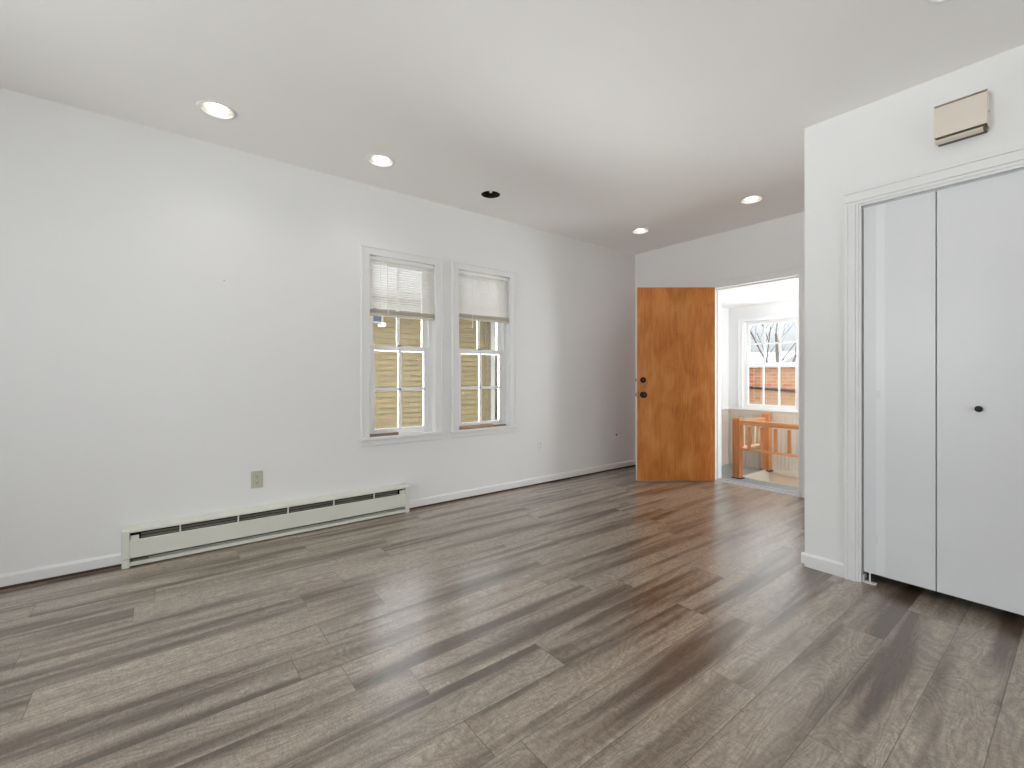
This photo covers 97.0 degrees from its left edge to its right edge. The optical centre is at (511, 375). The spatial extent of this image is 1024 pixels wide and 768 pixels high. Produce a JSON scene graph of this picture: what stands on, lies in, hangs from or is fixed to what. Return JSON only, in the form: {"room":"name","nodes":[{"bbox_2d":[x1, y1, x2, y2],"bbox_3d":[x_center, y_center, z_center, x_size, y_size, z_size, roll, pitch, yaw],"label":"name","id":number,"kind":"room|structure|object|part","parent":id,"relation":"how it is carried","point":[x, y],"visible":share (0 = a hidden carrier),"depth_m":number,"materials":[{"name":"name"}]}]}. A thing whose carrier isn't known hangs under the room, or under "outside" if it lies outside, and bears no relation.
{"room":"empty living room","nodes":[
{"label":"empty living room","id":0,"kind":"room"},
{"bbox_2d":[0,88,634,573],"bbox_3d":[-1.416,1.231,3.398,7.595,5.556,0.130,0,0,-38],"label":"wall","id":1,"kind":"structure","parent":0,"point":[139,383],"depth_m":2.93,"materials":[{"name":"white paint"}]},
{"bbox_2d":[251,470,262,488],"bbox_3d":[-1.728,0.701,3.068,0.070,0.114,0.009,0,0,-38],"label":"wall outlet","id":2,"kind":"object","parent":1,"relation":"attached to","point":[256,476],"visible":1,"depth_m":3.06,"materials":[{"name":"beige plastic"}]},
{"bbox_2d":[121,482,409,568],"bbox_3d":[-1.555,0.991,3.164,1.777,0.234,0.070,0,0,-38],"label":"baseboard heater","id":3,"kind":"object","parent":1,"relation":"attached to","point":[147,542],"visible":1,"depth_m":3.01,"materials":[{"name":"metal"}]},
{"bbox_3d":[-1.574,0.990,3.189,1.705,0.214,0.005,0,0,-38],"label":"panel","id":4,"kind":"part","parent":3,"relation":"part of","materials":[{"name":"metal"}]},
{"bbox_2d":[130,483,404,532],"bbox_3d":[-1.555,0.893,3.165,1.705,0.032,0.066,0,0,-38],"label":"hood","id":5,"kind":"object","parent":3,"relation":"attached to","point":[206,518],"depth_m":3.04,"materials":[{"name":"metal"}]},
{"bbox_2d":[0,459,634,589],"bbox_3d":[-1.372,1.070,3.341,7.335,0.078,0.014,0,0,-38],"label":"baseboard","id":6,"kind":"structure","parent":1,"relation":"attached to","point":[41,574],"depth_m":3.76,"materials":[{"name":"white paint"}]},
{"bbox_2d":[359,244,444,446],"bbox_3d":[-0.931,-0.235,3.775,0.734,1.564,0.190,0,0,-38],"label":"window","id":7,"kind":"structure","parent":1,"relation":"in","point":[431,347],"depth_m":3.78,"materials":[{"name":"white paint"}]},
{"bbox_2d":[370,432,398,436],"bbox_3d":[-1.035,0.471,3.643,0.250,0.020,0.024,0,0,-38],"label":"wooden stick","id":8,"kind":"object","parent":7,"relation":"on","point":[391,433],"visible":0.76,"depth_m":3.64,"materials":[{"name":"brown wood"}]},
{"bbox_3d":[-0.959,-0.580,3.812,0.522,0.748,0.030,0,0,-38],"label":"sash","id":9,"kind":"part","parent":7,"relation":"part of","materials":[{"name":"white paint"}]},
{"bbox_3d":[-0.939,0.117,3.785,0.522,0.727,0.033,0,0,-38],"label":"sash","id":10,"kind":"part","parent":7,"relation":"part of","materials":[{"name":"white paint"}]},
{"bbox_3d":[-0.882,0.493,3.712,0.734,0.024,0.030,0,0,-38],"label":"sill","id":11,"kind":"part","parent":7,"relation":"part of","materials":[{"name":"white paint"}]},
{"bbox_2d":[370,256,434,320],"bbox_3d":[-0.897,-0.713,3.732,0.572,0.468,0.039,0,0,-38],"label":"mini blind","id":12,"kind":"object","parent":7,"relation":"attached to","point":[377,311],"visible":0.85,"depth_m":3.72,"materials":[{"name":"plastic"}]},
{"bbox_3d":[-1.047,-0.727,3.607,0.002,0.395,0.003,0,0,-38],"label":"ladder cord","id":13,"kind":"part","parent":12,"relation":"part of","materials":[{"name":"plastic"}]},
{"bbox_3d":[-0.902,-0.490,3.738,0.572,0.022,0.023,0,0,-38],"label":"rail","id":14,"kind":"part","parent":12,"relation":"part of","materials":[{"name":"white plastic"}]},
{"bbox_3d":[-0.901,-0.932,3.736,0.572,0.030,0.029,0,0,-38],"label":"head rail","id":15,"kind":"part","parent":12,"relation":"part of","materials":[{"name":"plastic"}]},
{"bbox_3d":[-0.940,-0.231,3.787,0.620,1.483,0.160,0,0,-38],"label":"frame","id":16,"kind":"part","parent":7,"relation":"part of","materials":[{"name":"white paint"}]},
{"bbox_2d":[451,261,516,437],"bbox_3d":[-0.293,-0.235,4.271,0.734,1.564,0.190,0,0,-38],"label":"window","id":17,"kind":"structure","parent":1,"relation":"in","point":[505,350],"depth_m":4.32,"materials":[{"name":"white paint"}]},
{"bbox_3d":[-0.321,-0.580,4.308,0.522,0.748,0.030,0,0,-38],"label":"sash","id":18,"kind":"part","parent":17,"relation":"part of","materials":[{"name":"white paint"}]},
{"bbox_3d":[-0.301,0.117,4.281,0.522,0.727,0.033,0,0,-38],"label":"sash","id":19,"kind":"part","parent":17,"relation":"part of","materials":[{"name":"white paint"}]},
{"bbox_2d":[459,423,505,429],"bbox_3d":[-0.271,0.465,4.222,0.542,0.031,0.032,0,0,-40],"label":"wooden rod","id":20,"kind":"object","parent":17,"relation":"on","point":[490,424],"visible":1,"depth_m":4.19,"materials":[{"name":"beige wood"}]},
{"bbox_2d":[459,270,508,327],"bbox_3d":[-0.260,-0.691,4.228,0.572,0.513,0.039,0,0,-38],"label":"mini blind","id":21,"kind":"object","parent":17,"relation":"attached to","point":[470,306],"visible":0.85,"depth_m":4.22,"materials":[{"name":"plastic"}]},
{"bbox_3d":[-0.263,-0.932,4.232,0.572,0.030,0.029,0,0,-38],"label":"head rail","id":22,"kind":"part","parent":21,"relation":"part of","materials":[{"name":"plastic"}]},
{"bbox_3d":[-0.264,-0.522,4.234,0.572,0.022,0.023,0,0,-38],"label":"rail","id":23,"kind":"part","parent":21,"relation":"part of","materials":[{"name":"white plastic"}]},
{"bbox_3d":[-0.129,-0.743,4.321,0.002,0.363,0.003,0,0,-38],"label":"ladder cord","id":24,"kind":"part","parent":21,"relation":"part of","materials":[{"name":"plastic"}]},
{"bbox_3d":[-0.244,0.493,4.208,0.734,0.024,0.030,0,0,-38],"label":"sill","id":25,"kind":"part","parent":17,"relation":"part of","materials":[{"name":"white paint"}]},
{"bbox_3d":[-0.302,-0.231,4.283,0.620,1.483,0.160,0,0,-38],"label":"frame","id":26,"kind":"part","parent":17,"relation":"part of","materials":[{"name":"white paint"}]},
{"bbox_2d":[538,440,542,450],"bbox_3d":[0.295,0.713,4.640,0.070,0.114,0.009,0,0,-38],"label":"wall outlet","id":27,"kind":"object","parent":1,"relation":"attached to","point":[540,442],"visible":1,"depth_m":4.63,"materials":[{"name":"white plastic"}]},
{"bbox_2d":[614,430,617,439],"bbox_3d":[1.238,0.695,5.373,0.070,0.114,0.009,0,0,-38],"label":"wall jack","id":28,"kind":"object","parent":1,"relation":"attached to","point":[615,431],"visible":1,"depth_m":5.36,"materials":[{"name":"white plastic"}]},
{"bbox_2d":[495,355,497,419],"bbox_3d":[0.185,-2.283,15.050,5.288,12.594,9.494,0,0,-30],"label":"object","id":29,"kind":"object","parent":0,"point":[496,356],"visible":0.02,"depth_m":13.36,"materials":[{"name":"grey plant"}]},
{"bbox_2d":[0,466,1023,767],"bbox_3d":[0.522,1.139,0.904,7.335,0.060,6.187,0,0,-38],"label":"floor","id":30,"kind":"structure","parent":0,"point":[608,619],"depth_m":1.83,"materials":[{"name":"grey wood"}]},
{"bbox_2d":[715,478,798,496],"bbox_3d":[2.448,1.109,4.521,0.154,0.039,0.806,0,0,-38],"label":"threshold","id":31,"kind":"object","parent":30,"relation":"on","point":[772,489],"visible":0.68,"depth_m":4.47,"materials":[{"name":"metal"}]},
{"bbox_2d":[0,0,1023,254],"bbox_3d":[0.522,-1.496,0.904,7.335,0.102,6.187,0,0,-38],"label":"ceiling","id":32,"kind":"structure","parent":0,"point":[597,122],"depth_m":2.25,"materials":[{"name":"paint"}]},
{"bbox_2d":[196,100,236,119],"bbox_3d":[-1.653,-1.540,2.540,0.194,0.109,0.194,0,0,-38],"label":"recessed light","id":33,"kind":"object","parent":32,"relation":"in","point":[215,108],"visible":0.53,"depth_m":2.56,"materials":[{"name":"white paint"}]},
{"bbox_3d":[-1.653,-1.544,2.540,0.096,0.072,0.096,0,0,-38],"label":"bulb","id":34,"kind":"part","parent":33,"relation":"part of","materials":[{"name":"white glass"}]},
{"bbox_2d":[366,154,394,166],"bbox_3d":[-0.908,-1.540,3.140,0.194,0.109,0.194,0,0,-38],"label":"recessed light","id":35,"kind":"object","parent":32,"relation":"in","point":[379,159],"visible":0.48,"depth_m":3.17,"materials":[{"name":"white paint"}]},
{"bbox_3d":[-0.908,-1.544,3.140,0.096,0.072,0.096,0,0,-38],"label":"bulb","id":36,"kind":"part","parent":35,"relation":"part of","materials":[{"name":"white glass"}]},
{"bbox_2d":[481,191,499,197],"bbox_3d":[-0.175,-1.559,3.728,0.156,0.136,0.156,0,0,-38],"label":"recessed light","id":37,"kind":"object","parent":32,"relation":"in","point":[488,194],"visible":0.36,"depth_m":3.79,"materials":[{"name":"black plastic"}]},
{"bbox_2d":[631,228,649,233],"bbox_3d":[1.320,-1.541,4.659,0.194,0.109,0.194,0,0,-38],"label":"recessed light","id":38,"kind":"object","parent":32,"relation":"in","point":[637,230],"visible":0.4,"depth_m":4.71,"materials":[{"name":"white paint"}]},
{"bbox_2d":[739,195,764,203],"bbox_3d":[2.008,-1.527,3.796,0.194,0.109,0.194,0,0,-38],"label":"recessed light","id":39,"kind":"object","parent":32,"relation":"in","point":[746,200],"visible":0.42,"depth_m":3.83,"materials":[{"name":"white paint"}]},
{"bbox_2d":[924,0,952,3],"bbox_3d":[1.637,-1.492,1.661,0.194,0.109,0.194,0,0,-38],"label":"recessed light","id":40,"kind":"object","parent":32,"relation":"in","point":[926,1],"visible":1,"depth_m":1.74,"materials":[{"name":"white paint"}]},
{"bbox_2d":[635,212,804,459],"bbox_3d":[2.321,-0.219,4.672,0.130,2.656,2.446,0,0,-38],"label":"wall","id":41,"kind":"structure","parent":0,"point":[779,243],"depth_m":4.72,"materials":[{"name":"white paint"}]},
{"bbox_2d":[635,287,714,480],"bbox_3d":[1.716,0.085,4.762,0.836,2.024,0.175,0,0,0],"label":"door","id":42,"kind":"structure","parent":41,"relation":"in","point":[675,379],"depth_m":4.74,"materials":[{"name":"orange wood"}]},
{"bbox_3d":[1.372,0.197,4.711,0.066,0.066,0.065,0,0,0],"label":"knob","id":43,"kind":"part","parent":42,"relation":"part of","materials":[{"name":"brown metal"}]},
{"bbox_2d":[708,265,804,497],"bbox_3d":[2.439,0.051,4.514,0.174,2.116,0.930,0,0,-38],"label":"door frame","id":44,"kind":"structure","parent":41,"relation":"attached to","point":[796,272],"depth_m":4.37,"materials":[{"name":"white paint"}]},
{"bbox_2d":[721,307,728,408],"bbox_3d":[2.433,1.540,5.883,1.533,4.937,0.120,0,0,-38],"label":"wall","id":45,"kind":"structure","parent":0,"point":[724,311],"depth_m":6.18,"materials":[{"name":"white paint"}]},
{"bbox_2d":[721,318,722,406],"bbox_3d":[2.426,-0.163,5.882,0.898,1.234,0.172,0,0,-38],"label":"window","id":46,"kind":"structure","parent":45,"relation":"in","point":[721,318],"depth_m":6.08,"materials":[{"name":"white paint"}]},
{"bbox_2d":[721,413,798,471],"bbox_3d":[3.495,0.860,4.420,1.413,0.698,3.493,0,0,-38],"label":"wainscot","id":47,"kind":"structure","parent":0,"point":[750,459],"depth_m":5.89,"materials":[{"name":"beige paint"}]},
{"bbox_2d":[721,278,798,307],"bbox_3d":[3.541,-0.958,4.457,1.533,0.060,3.731,0,0,-38],"label":"ceiling","id":48,"kind":"structure","parent":0,"point":[787,290],"depth_m":5.16,"materials":[{"name":"paint"}]},
{"bbox_2d":[721,464,798,491],"bbox_3d":[3.463,1.234,4.460,1.413,0.050,3.591,0,0,-38],"label":"floor","id":49,"kind":"structure","parent":0,"point":[726,470],"depth_m":5.34,"materials":[{"name":"grey paint"}]},
{"bbox_2d":[743,468,798,487],"bbox_3d":[3.918,1.274,4.429,0.713,0.190,2.985,0,0,-38],"label":"curb","id":50,"kind":"object","parent":49,"relation":"attached to","point":[762,475],"visible":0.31,"depth_m":5.62,"materials":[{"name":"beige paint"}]},
{"bbox_2d":[729,300,798,408],"bbox_3d":[4.099,1.540,4.891,0.120,4.937,3.491,0,0,-38],"label":"wall","id":51,"kind":"structure","parent":0,"point":[790,306],"depth_m":6.15,"materials":[{"name":"white paint"}]},
{"bbox_2d":[721,312,798,478],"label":"window","id":52,"kind":"structure","parent":51,"relation":"in","point":[744,323],"depth_m":5.74,"materials":[{"name":"white paint"}]},
{"bbox_3d":[2.675,0.862,5.373,0.084,0.693,0.084,0,0,-38],"label":"newel post","id":53,"kind":"part","parent":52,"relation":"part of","materials":[{"name":"orange wood"}]},
{"bbox_3d":[2.957,0.860,5.592,0.629,0.026,0.032,0,0,-38],"label":"rail","id":54,"kind":"part","parent":52,"relation":"part of","materials":[{"name":"wood"}]},
{"bbox_3d":[2.957,0.554,5.592,0.629,0.054,0.060,0,0,-38],"label":"rail","id":55,"kind":"part","parent":52,"relation":"part of","materials":[{"name":"orange wood"}]},
{"bbox_3d":[3.862,0.839,4.428,0.813,0.740,3.048,0,0,-38],"label":"stair railing","id":56,"kind":"part","parent":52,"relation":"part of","materials":[{"name":"brown wood"}]},
{"bbox_3d":[3.257,0.848,5.787,0.084,0.721,0.084,0,0,-38],"label":"newel post","id":57,"kind":"part","parent":52,"relation":"part of","materials":[{"name":"orange wood"}]},
{"bbox_3d":[3.608,0.546,4.173,0.060,0.055,2.956,0,0,-38],"label":"rail","id":58,"kind":"part","parent":52,"relation":"part of","materials":[{"name":"orange wood"}]},
{"bbox_3d":[3.608,0.860,4.173,0.032,0.026,2.956,0,0,-38],"label":"rail","id":59,"kind":"part","parent":52,"relation":"part of","materials":[{"name":"orange wood"}]},
{"bbox_3d":[3.346,0.126,5.845,0.033,0.597,0.652,0,0,-38],"label":"sash","id":60,"kind":"part","parent":52,"relation":"part of","materials":[{"name":"white paint"}]},
{"bbox_3d":[3.372,-0.429,5.865,0.030,0.593,0.652,0,0,-38],"label":"sash","id":61,"kind":"part","parent":52,"relation":"part of","materials":[{"name":"white paint"}]},
{"bbox_2d":[769,473,798,486],"bbox_3d":[3.852,2.609,4.441,0.823,2.800,3.085,0,0,-38],"label":"stairwell","id":62,"kind":"object","parent":51,"relation":"attached to","point":[776,478],"visible":0.03,"depth_m":5.67,"materials":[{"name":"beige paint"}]},
{"bbox_2d":[805,45,1023,562],"bbox_3d":[3.514,-0.219,1.681,1.659,2.656,3.741,0,0,-38],"label":"wall","id":63,"kind":"structure","parent":0,"point":[891,137],"depth_m":2.52,"materials":[{"name":"white paint"}]},
{"bbox_2d":[801,551,843,577],"bbox_3d":[2.417,1.071,3.079,1.673,0.076,0.215,0,0,-38],"label":"baseboard","id":64,"kind":"structure","parent":63,"relation":"attached to","point":[829,566],"depth_m":2.56,"materials":[{"name":"white paint"}]},
{"bbox_2d":[844,144,1023,581],"bbox_3d":[2.270,0.052,1.993,0.122,2.114,1.320,0,0,-38],"label":"door frame","id":65,"kind":"structure","parent":63,"relation":"attached to","point":[1009,159],"depth_m":2.44,"materials":[{"name":"white paint"}]},
{"bbox_2d":[862,170,1023,615],"bbox_3d":[2.072,0.103,2.214,0.062,2.012,0.584,0,0,-38],"label":"door","id":66,"kind":"structure","parent":63,"relation":"in","point":[944,269],"depth_m":2.18,"materials":[{"name":"paint"}]},
{"bbox_3d":[1.995,0.074,2.337,0.034,1.955,0.287,0,0,-38],"label":"panel","id":67,"kind":"part","parent":66,"relation":"part of","materials":[{"name":"paint"}]},
{"bbox_3d":[2.150,0.152,2.086,0.028,0.029,0.029,0,0,-38],"label":"knob","id":68,"kind":"part","parent":66,"relation":"part of","materials":[{"name":"black metal"}]},
{"bbox_3d":[2.174,0.074,2.106,0.034,1.955,0.289,0,0,-38],"label":"panel","id":69,"kind":"part","parent":66,"relation":"part of","materials":[{"name":"paint"}]},
{"bbox_2d":[863,168,1023,209],"bbox_3d":[2.265,-0.907,1.989,0.022,0.012,1.180,0,0,-38],"label":"track","id":70,"kind":"object","parent":63,"relation":"attached to","point":[936,190],"visible":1,"depth_m":2.19,"materials":[{"name":"metal"}]},
{"bbox_2d":[934,89,989,146],"bbox_3d":[2.088,-1.192,2.104,0.072,0.178,0.178,0,0,-38],"label":"door chime","id":71,"kind":"object","parent":63,"relation":"attached to","point":[968,116],"visible":1,"depth_m":2.08,"materials":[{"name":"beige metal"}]},
{"label":"outside","id":72,"kind":"structure","parent":0,"visible":0},
{"bbox_3d":[15.790,4.109,12.275,180.000,0.200,140.000,0,0,-38],"label":"ground","id":73,"kind":"structure","parent":72,"visible":0},
{"bbox_2d":[373,265,495,428],"bbox_3d":[-8.883,0.509,8.136,16.500,7.000,7.850,0,0,-38],"label":"neighbor house","id":74,"kind":"structure","parent":73,"relation":"on","point":[384,328],"depth_m":8.98,"materials":[{"name":"yellow paint"}]},
{"bbox_3d":[-2.857,-1.198,8.246,0.970,0.365,0.028,0,0,-38],"label":"pane","id":75,"kind":"part","parent":74,"relation":"part of","materials":[{"name":"clear glass"}]},
{"bbox_2d":[378,322,385,326],"bbox_3d":[-2.432,-0.957,8.476,0.089,0.094,0.182,0,0,-44],"label":"light","id":76,"kind":"object","parent":74,"relation":"attached to","point":[380,324],"depth_m":8.44,"materials":[{"name":"white plastic"}]},
{"bbox_2d":[749,365,794,405],"bbox_3d":[10.429,1.864,11.021,6.125,4.290,10.720,0,0,-38],"label":"brick building","id":77,"kind":"structure","parent":73,"relation":"on","point":[787,372],"depth_m":11.22,"materials":[{"name":"brick"}]},
{"bbox_2d":[750,351,795,362],"bbox_3d":[21.543,0.909,43.979,8.800,6.200,11.600,0,0,-38],"label":"house","id":78,"kind":"structure","parent":73,"relation":"on","point":[756,357],"depth_m":39.53,"materials":[{"name":"white"}]},
{"bbox_2d":[750,322,795,362],"bbox_3d":[12.120,-0.550,21.087,4.470,9.130,4.592,0,0,-2],"label":"bare tree","id":79,"kind":"object","parent":73,"relation":"on","point":[792,322],"visible":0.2,"depth_m":20.32,"materials":[{"name":"grey plant"}]},
{"bbox_2d":[750,323,795,361],"bbox_3d":[17.528,-3.421,30.437,5.071,14.864,9.907,0,0,-38],"label":"bare tree","id":80,"kind":"object","parent":73,"relation":"on","point":[776,338],"visible":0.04,"depth_m":29.30,"materials":[{"name":"grey plant"}]}
]}

